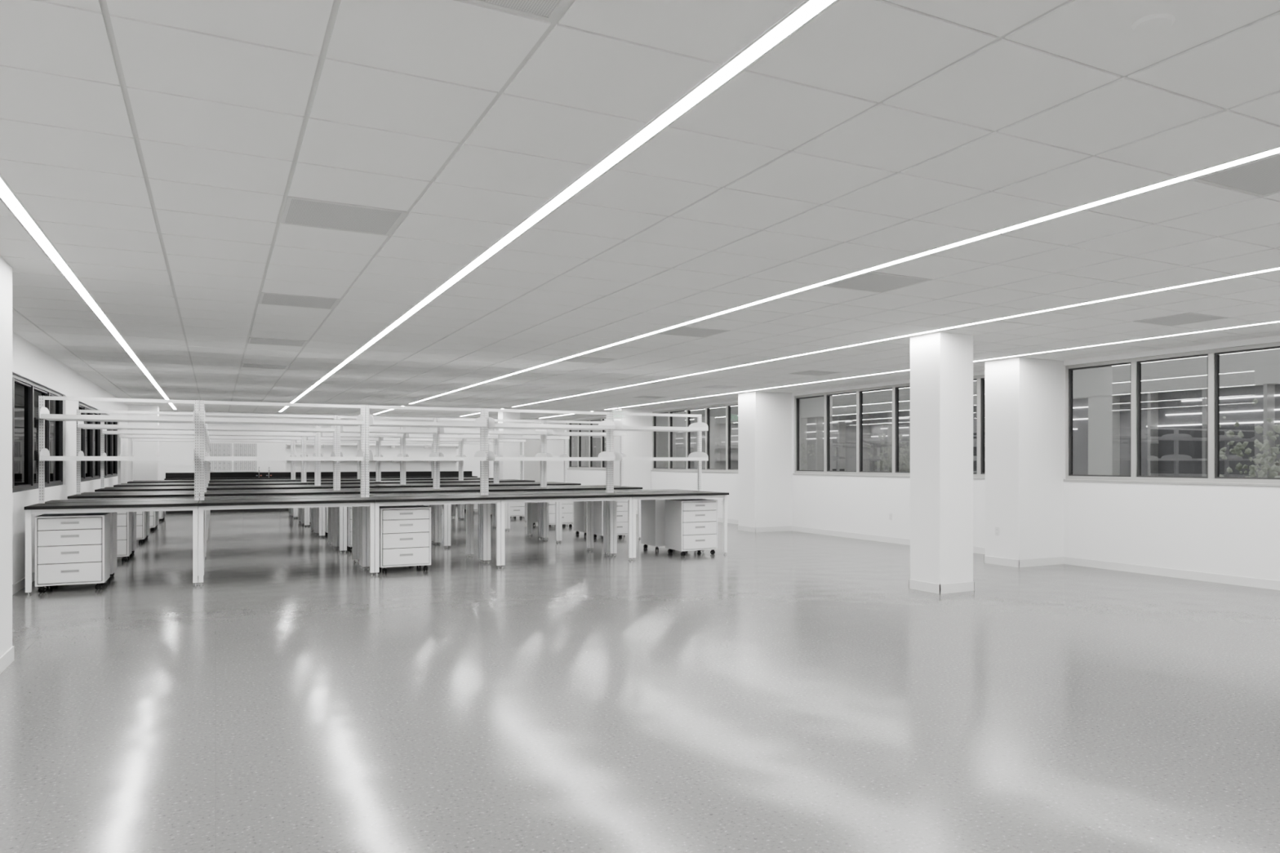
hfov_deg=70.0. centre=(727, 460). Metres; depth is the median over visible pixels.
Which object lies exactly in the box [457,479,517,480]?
countertop
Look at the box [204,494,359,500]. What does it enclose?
countertop
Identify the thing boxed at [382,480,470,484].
countertop
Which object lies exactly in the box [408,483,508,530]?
lab bench
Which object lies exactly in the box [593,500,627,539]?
drawer pedestal
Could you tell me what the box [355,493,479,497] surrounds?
countertop
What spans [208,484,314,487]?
countertop
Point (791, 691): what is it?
floor
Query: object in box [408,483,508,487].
countertop
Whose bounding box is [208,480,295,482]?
countertop
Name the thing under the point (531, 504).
lab bench
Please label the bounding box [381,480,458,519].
lab bench
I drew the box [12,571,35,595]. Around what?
baseboard
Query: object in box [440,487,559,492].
countertop
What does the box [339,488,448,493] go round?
countertop
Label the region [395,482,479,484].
countertop
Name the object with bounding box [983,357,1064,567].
column
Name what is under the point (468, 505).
lab bench
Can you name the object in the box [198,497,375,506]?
countertop
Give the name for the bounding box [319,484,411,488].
countertop
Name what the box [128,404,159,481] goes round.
column
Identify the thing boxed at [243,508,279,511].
base cabinet
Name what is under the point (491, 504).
drawer pedestal
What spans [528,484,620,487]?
countertop
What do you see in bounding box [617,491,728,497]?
countertop
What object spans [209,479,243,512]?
base cabinet
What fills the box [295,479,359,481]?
countertop
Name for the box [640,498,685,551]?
drawer pedestal
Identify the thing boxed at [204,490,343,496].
countertop
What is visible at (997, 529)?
power outlet
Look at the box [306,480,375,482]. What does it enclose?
countertop
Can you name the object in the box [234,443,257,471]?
drying rack
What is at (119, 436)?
shelving rack
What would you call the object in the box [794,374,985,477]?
window
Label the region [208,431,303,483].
shelving rack
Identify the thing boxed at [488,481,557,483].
countertop
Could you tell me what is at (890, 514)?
power outlet
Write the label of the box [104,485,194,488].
lab bench
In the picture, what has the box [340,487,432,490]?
countertop
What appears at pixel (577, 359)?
ceiling vent
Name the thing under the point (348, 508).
drawer pedestal
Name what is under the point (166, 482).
lab bench
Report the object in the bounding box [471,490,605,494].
countertop
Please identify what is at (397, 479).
lab bench
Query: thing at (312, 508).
lab bench
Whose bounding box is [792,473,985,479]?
sill
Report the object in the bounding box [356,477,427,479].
countertop
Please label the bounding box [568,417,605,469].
window
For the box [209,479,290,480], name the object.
countertop
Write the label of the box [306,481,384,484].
countertop
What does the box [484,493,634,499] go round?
countertop
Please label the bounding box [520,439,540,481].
door
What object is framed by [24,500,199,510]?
countertop
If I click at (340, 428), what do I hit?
shelving rack
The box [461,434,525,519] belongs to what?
shelving rack
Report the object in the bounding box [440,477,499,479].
countertop
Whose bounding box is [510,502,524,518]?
drawer pedestal
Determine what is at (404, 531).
drawer pedestal
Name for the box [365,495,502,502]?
countertop
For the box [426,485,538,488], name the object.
countertop
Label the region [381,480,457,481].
countertop
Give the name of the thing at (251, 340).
ceiling vent
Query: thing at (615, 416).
exit sign
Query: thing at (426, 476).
countertop
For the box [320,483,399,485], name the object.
countertop
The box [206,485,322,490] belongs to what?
countertop
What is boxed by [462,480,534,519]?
lab bench
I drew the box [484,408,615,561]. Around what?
shelving rack
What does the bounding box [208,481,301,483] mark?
countertop
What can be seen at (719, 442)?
window
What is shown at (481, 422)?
shelving rack
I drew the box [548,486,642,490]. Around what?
countertop
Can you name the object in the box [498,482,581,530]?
lab bench
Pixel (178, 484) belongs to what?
lab bench
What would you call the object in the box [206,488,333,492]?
countertop
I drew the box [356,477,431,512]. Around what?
lab bench
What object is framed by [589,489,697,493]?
countertop
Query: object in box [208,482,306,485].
countertop
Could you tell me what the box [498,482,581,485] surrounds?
countertop
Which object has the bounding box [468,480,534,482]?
countertop
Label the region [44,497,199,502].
countertop
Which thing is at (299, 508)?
lab bench
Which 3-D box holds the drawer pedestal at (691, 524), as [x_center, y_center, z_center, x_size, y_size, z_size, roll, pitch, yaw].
[-0.544,0.995,13.669,0.605,0.810,0.576,0,0,-29]
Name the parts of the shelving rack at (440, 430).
post, shelf, rail, shelf, post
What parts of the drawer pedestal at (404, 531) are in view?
drawer, drawer, drawer, drawer, handle, handle, handle, handle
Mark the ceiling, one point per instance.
(160, 148)
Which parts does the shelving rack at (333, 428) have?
post, shelf, rail, shelf, post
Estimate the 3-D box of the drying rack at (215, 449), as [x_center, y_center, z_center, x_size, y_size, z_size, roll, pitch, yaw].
[-13.934,-0.085,24.901,0.560,0.790,0.129,0,0,-29]
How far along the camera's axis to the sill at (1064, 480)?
10.84 m
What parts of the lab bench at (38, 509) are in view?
leg, frame, leg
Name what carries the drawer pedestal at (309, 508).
on the floor
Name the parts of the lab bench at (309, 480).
leg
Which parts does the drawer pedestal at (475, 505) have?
drawer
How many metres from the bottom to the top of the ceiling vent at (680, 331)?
0.008 m
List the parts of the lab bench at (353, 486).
leg, leg, frame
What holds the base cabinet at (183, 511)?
on the floor
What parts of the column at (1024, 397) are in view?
baseboard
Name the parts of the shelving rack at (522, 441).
post, shelf, post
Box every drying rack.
[209,443,231,471]
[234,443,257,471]
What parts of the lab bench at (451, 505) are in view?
leg, leg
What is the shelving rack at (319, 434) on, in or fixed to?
on the floor
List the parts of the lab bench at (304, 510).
leg, leg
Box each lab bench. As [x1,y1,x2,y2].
[24,500,199,595]
[44,497,199,514]
[67,492,199,499]
[80,490,194,493]
[94,487,194,492]
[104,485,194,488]
[113,483,194,487]
[120,482,194,484]
[127,480,194,483]
[133,480,194,481]
[198,497,375,586]
[203,494,361,576]
[204,490,343,559]
[205,488,334,553]
[206,485,322,537]
[207,484,315,537]
[208,480,295,518]
[208,481,302,524]
[208,482,306,528]
[209,479,291,516]
[295,478,356,479]
[295,479,359,518]
[303,480,375,524]
[306,481,384,526]
[313,483,399,533]
[318,484,411,537]
[331,487,434,547]
[337,488,448,552]
[355,493,481,567]
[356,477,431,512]
[365,495,502,575]
[368,478,440,480]
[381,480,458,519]
[382,480,470,519]
[395,482,493,527]
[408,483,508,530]
[426,485,541,543]
[427,477,479,478]
[438,487,559,547]
[440,477,499,513]
[453,479,517,519]
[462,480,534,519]
[470,490,606,556]
[484,493,634,568]
[488,481,557,527]
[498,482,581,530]
[528,484,620,538]
[546,486,642,542]
[589,489,697,554]
[613,491,728,559]
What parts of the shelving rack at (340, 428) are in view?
post, shelf, rail, shelf, post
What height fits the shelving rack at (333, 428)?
2.125 m
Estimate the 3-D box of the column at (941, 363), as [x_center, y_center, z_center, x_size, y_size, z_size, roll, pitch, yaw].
[2.322,0.023,9.861,0.493,2.754,0.493,0,0,-29]
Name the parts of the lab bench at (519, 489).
leg, leg, frame, leg, leg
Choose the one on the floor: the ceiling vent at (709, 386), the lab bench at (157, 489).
the lab bench at (157, 489)
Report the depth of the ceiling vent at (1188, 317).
8.71 m
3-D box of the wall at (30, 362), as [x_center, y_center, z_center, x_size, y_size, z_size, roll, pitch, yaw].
[-7.734,0.022,9.759,0.180,2.755,32.600,0,0,-29]
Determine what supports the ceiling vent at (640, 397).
in the ceiling
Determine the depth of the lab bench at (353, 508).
11.96 m
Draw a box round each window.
[12,373,62,493]
[78,401,117,481]
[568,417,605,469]
[652,402,737,471]
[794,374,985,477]
[1065,342,1279,484]
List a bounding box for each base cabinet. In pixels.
[165,510,192,514]
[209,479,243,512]
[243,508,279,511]
[280,508,288,511]
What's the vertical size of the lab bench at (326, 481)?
0.926 m
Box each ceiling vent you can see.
[241,363,288,368]
[247,337,307,346]
[258,291,339,309]
[280,195,406,235]
[462,0,569,22]
[560,356,616,363]
[634,395,666,398]
[655,326,729,337]
[697,385,741,388]
[789,370,840,375]
[822,271,932,293]
[1133,312,1227,325]
[1191,152,1279,196]
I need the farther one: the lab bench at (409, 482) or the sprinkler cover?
the lab bench at (409, 482)
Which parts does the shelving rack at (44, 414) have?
post, shelf, shelf, rail, shelf, post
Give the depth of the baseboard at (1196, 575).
11.42 m
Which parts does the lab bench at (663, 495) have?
leg, leg, frame, leg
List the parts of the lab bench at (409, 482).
leg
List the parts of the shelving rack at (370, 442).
post, rail, shelf, post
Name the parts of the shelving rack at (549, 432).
post, rail, shelf, shelf, post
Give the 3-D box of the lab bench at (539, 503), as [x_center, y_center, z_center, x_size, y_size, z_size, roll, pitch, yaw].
[-4.329,0.937,16.158,1.856,0.926,0.860,0,0,-29]
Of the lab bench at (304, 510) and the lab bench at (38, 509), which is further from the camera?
the lab bench at (304, 510)
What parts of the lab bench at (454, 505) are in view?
leg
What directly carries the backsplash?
attached to the wall at (555, 468)
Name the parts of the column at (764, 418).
baseboard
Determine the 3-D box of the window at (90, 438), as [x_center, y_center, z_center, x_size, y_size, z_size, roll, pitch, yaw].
[-11.799,-0.295,16.995,0.090,1.270,6.800,0,0,-29]
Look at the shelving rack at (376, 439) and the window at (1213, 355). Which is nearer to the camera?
the window at (1213, 355)
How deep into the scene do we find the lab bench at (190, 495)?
12.53 m
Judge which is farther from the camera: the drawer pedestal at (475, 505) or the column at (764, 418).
the drawer pedestal at (475, 505)
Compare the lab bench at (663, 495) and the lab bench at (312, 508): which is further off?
the lab bench at (312, 508)
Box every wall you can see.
[12,331,128,585]
[159,409,565,482]
[565,335,1279,581]
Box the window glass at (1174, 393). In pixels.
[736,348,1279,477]
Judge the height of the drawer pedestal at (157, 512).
0.810 m
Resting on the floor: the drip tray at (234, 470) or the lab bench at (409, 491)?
the lab bench at (409, 491)
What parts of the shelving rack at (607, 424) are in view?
post, shelf, rail, shelf, shelf, post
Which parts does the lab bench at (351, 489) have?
leg, leg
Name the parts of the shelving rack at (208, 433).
post, shelf, shelf, post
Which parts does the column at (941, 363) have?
baseboard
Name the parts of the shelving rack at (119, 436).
post, shelf, shelf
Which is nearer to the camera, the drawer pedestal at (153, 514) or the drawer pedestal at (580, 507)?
the drawer pedestal at (580, 507)
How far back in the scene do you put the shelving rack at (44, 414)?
10.28 m
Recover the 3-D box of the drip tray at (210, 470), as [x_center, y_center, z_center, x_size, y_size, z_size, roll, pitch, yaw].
[-13.934,0.290,24.901,0.560,0.040,0.129,0,0,-29]
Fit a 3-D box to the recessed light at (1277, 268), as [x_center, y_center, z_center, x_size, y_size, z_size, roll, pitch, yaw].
[0.916,-1.358,11.654,0.072,0.008,25.800,0,0,-29]
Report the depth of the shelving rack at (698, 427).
13.70 m
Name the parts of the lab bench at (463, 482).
leg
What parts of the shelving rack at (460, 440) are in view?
post, shelf, shelf, post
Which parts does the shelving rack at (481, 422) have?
post, shelf, rail, shelf, shelf, post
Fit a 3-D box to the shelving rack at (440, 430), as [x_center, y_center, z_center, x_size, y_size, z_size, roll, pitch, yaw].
[-4.098,0.338,15.749,1.854,2.125,0.680,0,0,-29]
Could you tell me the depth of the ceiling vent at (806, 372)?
14.07 m
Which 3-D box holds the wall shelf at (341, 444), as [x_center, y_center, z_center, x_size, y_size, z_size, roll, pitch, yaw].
[-11.227,-0.435,26.331,0.920,0.130,0.299,0,0,-29]
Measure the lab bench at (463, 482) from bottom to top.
0.926 m
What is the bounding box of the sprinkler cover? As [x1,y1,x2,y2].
[1131,13,1175,33]
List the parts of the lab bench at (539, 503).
leg, leg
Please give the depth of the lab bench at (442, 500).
11.68 m
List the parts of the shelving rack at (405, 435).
post, shelf, shelf, post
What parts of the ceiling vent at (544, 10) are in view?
perforated panel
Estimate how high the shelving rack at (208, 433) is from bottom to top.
2.125 m
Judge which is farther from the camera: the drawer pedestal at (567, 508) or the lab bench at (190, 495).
the drawer pedestal at (567, 508)
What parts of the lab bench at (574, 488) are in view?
leg, leg, frame, leg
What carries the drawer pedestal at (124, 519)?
on the floor
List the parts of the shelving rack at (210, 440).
post, shelf, rail, shelf, post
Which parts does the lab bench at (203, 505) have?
leg, leg, frame, leg, leg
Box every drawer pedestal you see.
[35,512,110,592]
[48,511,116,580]
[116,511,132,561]
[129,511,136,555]
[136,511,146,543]
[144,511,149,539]
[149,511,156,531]
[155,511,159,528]
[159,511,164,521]
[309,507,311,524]
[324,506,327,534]
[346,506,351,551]
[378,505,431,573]
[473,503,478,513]
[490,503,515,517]
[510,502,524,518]
[524,502,537,525]
[548,501,573,527]
[573,501,586,536]
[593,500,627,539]
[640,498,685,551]
[665,498,717,555]
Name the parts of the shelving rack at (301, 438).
post, shelf, shelf, post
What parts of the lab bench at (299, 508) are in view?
leg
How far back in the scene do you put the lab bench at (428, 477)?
25.03 m
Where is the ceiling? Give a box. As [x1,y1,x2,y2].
[0,0,1279,419]
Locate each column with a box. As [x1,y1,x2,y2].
[0,256,14,674]
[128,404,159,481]
[497,412,519,479]
[612,408,651,514]
[737,391,791,532]
[908,332,974,594]
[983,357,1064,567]
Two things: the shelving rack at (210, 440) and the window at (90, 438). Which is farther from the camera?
the shelving rack at (210, 440)
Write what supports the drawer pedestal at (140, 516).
on the floor
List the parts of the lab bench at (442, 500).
leg, leg, frame, leg, leg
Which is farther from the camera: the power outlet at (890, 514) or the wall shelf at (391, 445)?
the wall shelf at (391, 445)
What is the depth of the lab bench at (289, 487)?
16.43 m
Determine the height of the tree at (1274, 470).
2.753 m
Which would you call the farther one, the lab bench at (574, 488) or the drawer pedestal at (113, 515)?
the lab bench at (574, 488)
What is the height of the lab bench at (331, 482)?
0.926 m
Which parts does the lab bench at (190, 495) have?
frame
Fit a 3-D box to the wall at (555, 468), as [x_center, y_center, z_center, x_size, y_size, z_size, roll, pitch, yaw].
[-10.540,0.022,26.995,12.230,2.755,0.180,0,0,-29]
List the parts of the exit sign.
sign panel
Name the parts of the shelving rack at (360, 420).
post, shelf, rail, shelf, shelf, post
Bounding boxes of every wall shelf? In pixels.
[285,443,322,448]
[323,443,357,448]
[368,444,393,448]
[392,444,426,448]
[426,444,458,448]
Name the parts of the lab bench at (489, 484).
leg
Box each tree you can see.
[800,425,837,470]
[862,432,910,471]
[1219,398,1279,477]
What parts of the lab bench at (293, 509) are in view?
leg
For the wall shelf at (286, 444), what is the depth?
25.75 m
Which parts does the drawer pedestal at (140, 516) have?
drawer, drawer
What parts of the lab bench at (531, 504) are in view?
leg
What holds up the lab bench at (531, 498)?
on the floor
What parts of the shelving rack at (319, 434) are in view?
post, shelf, post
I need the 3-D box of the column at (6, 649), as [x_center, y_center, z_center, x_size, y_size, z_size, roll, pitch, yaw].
[-5.113,0.023,5.928,0.618,2.754,0.668,0,0,-29]
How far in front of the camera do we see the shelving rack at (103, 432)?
15.58 m
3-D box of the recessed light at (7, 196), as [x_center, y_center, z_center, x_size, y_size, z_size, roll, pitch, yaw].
[-6.903,-1.358,10.343,0.072,0.008,31.200,0,0,-29]
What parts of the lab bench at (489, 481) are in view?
leg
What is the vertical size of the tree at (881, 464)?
2.364 m
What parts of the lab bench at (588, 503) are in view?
leg, leg, leg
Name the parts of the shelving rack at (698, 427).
post, shelf, rail, shelf, shelf, post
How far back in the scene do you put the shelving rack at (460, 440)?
20.94 m
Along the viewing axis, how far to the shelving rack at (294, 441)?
22.79 m
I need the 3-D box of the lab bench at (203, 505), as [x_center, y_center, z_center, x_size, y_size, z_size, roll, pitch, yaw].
[-5.299,0.937,10.938,1.856,0.926,0.860,0,0,-29]
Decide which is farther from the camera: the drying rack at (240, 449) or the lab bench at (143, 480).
the drying rack at (240, 449)
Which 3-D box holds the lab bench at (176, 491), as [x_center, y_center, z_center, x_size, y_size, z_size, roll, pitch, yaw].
[-8.784,0.937,13.645,1.546,0.926,0.860,0,0,-29]
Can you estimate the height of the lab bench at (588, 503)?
0.926 m
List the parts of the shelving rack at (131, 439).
post, shelf, shelf, rail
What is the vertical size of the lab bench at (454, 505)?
0.926 m
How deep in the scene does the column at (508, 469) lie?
24.80 m
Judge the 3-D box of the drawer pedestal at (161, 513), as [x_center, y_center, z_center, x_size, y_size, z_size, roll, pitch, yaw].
[-13.311,0.995,20.841,0.605,0.810,0.576,0,0,-29]
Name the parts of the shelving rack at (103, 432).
post, shelf, shelf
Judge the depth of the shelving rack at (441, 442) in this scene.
24.64 m
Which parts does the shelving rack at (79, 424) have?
post, shelf, rail, shelf, post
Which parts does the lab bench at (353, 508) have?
leg, leg, leg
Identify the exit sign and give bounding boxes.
[611,404,623,418]
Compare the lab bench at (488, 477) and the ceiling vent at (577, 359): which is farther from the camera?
the lab bench at (488, 477)
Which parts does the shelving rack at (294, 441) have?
post, rail, shelf, post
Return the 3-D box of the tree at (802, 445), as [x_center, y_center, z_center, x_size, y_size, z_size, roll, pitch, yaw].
[2.036,0.083,30.849,2.548,2.939,3.394,0,0,-29]
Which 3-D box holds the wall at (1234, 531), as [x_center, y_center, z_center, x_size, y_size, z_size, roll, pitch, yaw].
[2.761,0.022,15.681,0.180,2.755,32.600,0,0,-29]
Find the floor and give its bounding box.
[0,506,1279,852]
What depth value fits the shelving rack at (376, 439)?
20.17 m
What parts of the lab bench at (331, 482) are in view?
leg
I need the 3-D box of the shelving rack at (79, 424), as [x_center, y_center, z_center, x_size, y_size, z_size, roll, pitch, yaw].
[-8.553,0.338,13.236,1.544,2.125,0.680,0,0,-29]
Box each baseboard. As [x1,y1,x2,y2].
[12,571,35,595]
[717,517,1279,590]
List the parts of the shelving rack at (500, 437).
post, shelf, shelf, post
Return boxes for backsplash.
[165,471,471,478]
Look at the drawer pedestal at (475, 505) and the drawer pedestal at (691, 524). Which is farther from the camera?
the drawer pedestal at (475, 505)
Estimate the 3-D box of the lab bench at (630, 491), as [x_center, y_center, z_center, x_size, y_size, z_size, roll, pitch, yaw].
[-1.314,0.937,14.265,1.526,0.926,0.860,0,0,-29]
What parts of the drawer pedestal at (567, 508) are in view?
drawer, drawer, drawer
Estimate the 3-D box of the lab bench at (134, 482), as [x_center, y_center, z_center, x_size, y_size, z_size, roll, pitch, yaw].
[-12.936,0.937,21.004,1.546,0.926,0.860,0,0,-29]
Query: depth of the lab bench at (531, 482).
19.48 m
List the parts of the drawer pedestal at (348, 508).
drawer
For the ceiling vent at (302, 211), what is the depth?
5.02 m
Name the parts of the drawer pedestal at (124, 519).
drawer, drawer, drawer, drawer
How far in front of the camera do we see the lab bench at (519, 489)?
15.18 m
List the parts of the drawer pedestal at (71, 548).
drawer, handle, drawer, handle, drawer, handle, drawer, handle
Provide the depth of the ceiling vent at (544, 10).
2.71 m
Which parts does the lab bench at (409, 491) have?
leg, leg, frame, leg, leg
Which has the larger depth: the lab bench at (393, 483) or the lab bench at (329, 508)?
the lab bench at (393, 483)
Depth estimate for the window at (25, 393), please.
10.69 m
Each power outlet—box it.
[888,512,892,519]
[995,526,999,535]
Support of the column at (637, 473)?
on the floor
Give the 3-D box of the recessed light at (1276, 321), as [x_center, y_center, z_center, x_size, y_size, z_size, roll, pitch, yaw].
[3.081,-1.358,12.876,0.072,0.008,25.800,0,0,-29]
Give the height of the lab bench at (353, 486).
0.926 m
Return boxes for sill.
[567,468,605,470]
[650,470,737,473]
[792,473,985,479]
[1063,479,1279,486]
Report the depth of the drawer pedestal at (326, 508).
16.78 m
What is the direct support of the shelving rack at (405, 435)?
on the floor
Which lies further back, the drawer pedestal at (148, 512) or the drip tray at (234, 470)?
the drip tray at (234, 470)
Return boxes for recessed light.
[0,175,177,409]
[278,0,836,412]
[373,405,404,414]
[408,146,1279,404]
[511,266,1279,407]
[605,320,1279,409]
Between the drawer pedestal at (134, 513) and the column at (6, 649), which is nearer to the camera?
the column at (6, 649)
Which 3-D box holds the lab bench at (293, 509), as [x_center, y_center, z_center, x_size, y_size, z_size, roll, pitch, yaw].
[-11.451,0.937,21.842,1.856,0.926,0.860,0,0,-29]
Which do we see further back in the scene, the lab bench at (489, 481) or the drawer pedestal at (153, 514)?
the lab bench at (489, 481)
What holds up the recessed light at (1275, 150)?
in the ceiling
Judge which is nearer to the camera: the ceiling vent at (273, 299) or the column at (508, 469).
the ceiling vent at (273, 299)
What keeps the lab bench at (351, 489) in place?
on the floor
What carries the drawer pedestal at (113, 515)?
on the floor
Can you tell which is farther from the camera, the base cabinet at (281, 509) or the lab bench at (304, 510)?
the base cabinet at (281, 509)
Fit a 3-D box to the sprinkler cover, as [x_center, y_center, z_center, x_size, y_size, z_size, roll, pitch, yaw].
[1.319,-1.353,2.811,0.124,0.012,0.124,0,0,-29]
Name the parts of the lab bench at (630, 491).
leg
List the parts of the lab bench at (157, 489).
frame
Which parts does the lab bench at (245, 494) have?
leg, leg, frame, leg, leg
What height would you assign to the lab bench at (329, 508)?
0.926 m
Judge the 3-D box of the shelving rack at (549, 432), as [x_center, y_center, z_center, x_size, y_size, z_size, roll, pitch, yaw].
[-2.621,0.338,16.582,1.524,2.125,0.680,0,0,-29]
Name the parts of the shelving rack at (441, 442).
rail, shelf, post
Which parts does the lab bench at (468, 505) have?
leg, leg, leg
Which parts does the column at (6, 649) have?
baseboard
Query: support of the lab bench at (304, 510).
on the floor
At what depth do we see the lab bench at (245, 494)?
13.53 m
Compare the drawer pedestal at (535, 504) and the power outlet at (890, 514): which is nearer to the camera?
the power outlet at (890, 514)
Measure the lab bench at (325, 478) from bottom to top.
0.926 m
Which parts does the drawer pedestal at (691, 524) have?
drawer, drawer, drawer, drawer, handle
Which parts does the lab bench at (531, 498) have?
leg, leg, frame, leg, leg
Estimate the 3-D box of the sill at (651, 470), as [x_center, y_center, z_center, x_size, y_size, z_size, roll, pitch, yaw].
[-0.533,0.265,21.354,0.042,0.030,6.000,0,0,-29]
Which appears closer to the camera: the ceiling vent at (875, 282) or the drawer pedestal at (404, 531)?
the ceiling vent at (875, 282)
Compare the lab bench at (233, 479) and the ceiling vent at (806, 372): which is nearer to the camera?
the ceiling vent at (806, 372)
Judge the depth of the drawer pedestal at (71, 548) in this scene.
9.70 m
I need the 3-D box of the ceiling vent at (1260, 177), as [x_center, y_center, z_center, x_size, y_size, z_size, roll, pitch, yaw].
[2.628,-1.357,4.250,0.583,0.008,0.590,0,0,-29]
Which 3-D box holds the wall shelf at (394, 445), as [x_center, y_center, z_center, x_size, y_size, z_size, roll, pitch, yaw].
[-9.555,-0.435,27.274,0.920,0.130,0.299,0,0,-29]
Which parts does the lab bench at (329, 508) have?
leg, leg, leg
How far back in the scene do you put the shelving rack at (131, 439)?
21.05 m
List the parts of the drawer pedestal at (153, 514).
drawer, drawer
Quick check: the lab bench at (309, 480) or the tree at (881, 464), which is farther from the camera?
the tree at (881, 464)
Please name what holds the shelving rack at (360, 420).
on the floor
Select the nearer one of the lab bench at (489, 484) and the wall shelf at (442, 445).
the lab bench at (489, 484)
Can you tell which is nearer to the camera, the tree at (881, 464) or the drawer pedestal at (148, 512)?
the drawer pedestal at (148, 512)
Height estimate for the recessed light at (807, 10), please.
0.008 m
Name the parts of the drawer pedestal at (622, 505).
drawer, drawer, drawer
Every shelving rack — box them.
[38,395,199,514]
[75,409,199,494]
[100,422,194,488]
[117,429,194,484]
[130,429,194,481]
[200,400,364,577]
[204,412,337,554]
[206,423,317,538]
[208,431,293,516]
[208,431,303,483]
[293,431,359,479]
[303,431,378,482]
[317,425,403,534]
[337,415,437,548]
[359,432,432,479]
[364,404,486,568]
[378,433,462,519]
[403,426,497,528]
[436,417,546,543]
[440,434,491,477]
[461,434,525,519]
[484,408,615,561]
[496,428,569,525]
[543,420,627,539]
[610,412,708,555]
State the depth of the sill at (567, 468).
27.99 m
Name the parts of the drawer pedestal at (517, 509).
drawer, drawer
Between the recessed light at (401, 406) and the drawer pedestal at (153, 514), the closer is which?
the drawer pedestal at (153, 514)
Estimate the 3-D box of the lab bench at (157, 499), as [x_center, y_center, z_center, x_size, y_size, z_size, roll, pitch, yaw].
[-7.245,0.937,10.919,1.546,0.926,0.860,0,0,-29]
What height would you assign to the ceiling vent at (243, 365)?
0.008 m
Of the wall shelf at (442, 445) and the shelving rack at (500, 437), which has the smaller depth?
the shelving rack at (500, 437)
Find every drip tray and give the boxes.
[209,470,231,471]
[234,470,257,471]
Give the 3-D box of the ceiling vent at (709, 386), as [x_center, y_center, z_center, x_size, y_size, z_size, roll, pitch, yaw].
[-0.151,-1.357,16.689,0.583,0.010,0.590,0,0,-29]
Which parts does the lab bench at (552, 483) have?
leg, frame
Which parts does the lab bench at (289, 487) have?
leg, frame, leg, leg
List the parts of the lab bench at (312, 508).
leg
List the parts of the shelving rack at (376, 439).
post, shelf, shelf, post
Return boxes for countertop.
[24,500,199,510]
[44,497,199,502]
[164,475,477,479]
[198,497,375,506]
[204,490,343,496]
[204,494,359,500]
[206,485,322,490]
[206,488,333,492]
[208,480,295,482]
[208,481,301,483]
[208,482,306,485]
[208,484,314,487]
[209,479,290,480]
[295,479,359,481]
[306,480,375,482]
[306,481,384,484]
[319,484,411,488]
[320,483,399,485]
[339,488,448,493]
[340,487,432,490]
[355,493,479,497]
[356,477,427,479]
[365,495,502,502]
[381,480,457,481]
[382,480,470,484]
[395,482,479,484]
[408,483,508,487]
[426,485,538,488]
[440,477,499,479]
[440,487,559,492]
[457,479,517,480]
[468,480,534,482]
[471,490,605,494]
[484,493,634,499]
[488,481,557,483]
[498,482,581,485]
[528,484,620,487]
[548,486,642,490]
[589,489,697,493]
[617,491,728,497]
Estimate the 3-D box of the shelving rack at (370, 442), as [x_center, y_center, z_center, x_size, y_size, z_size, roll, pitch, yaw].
[-8.712,0.338,23.927,1.854,2.125,0.680,0,0,-29]

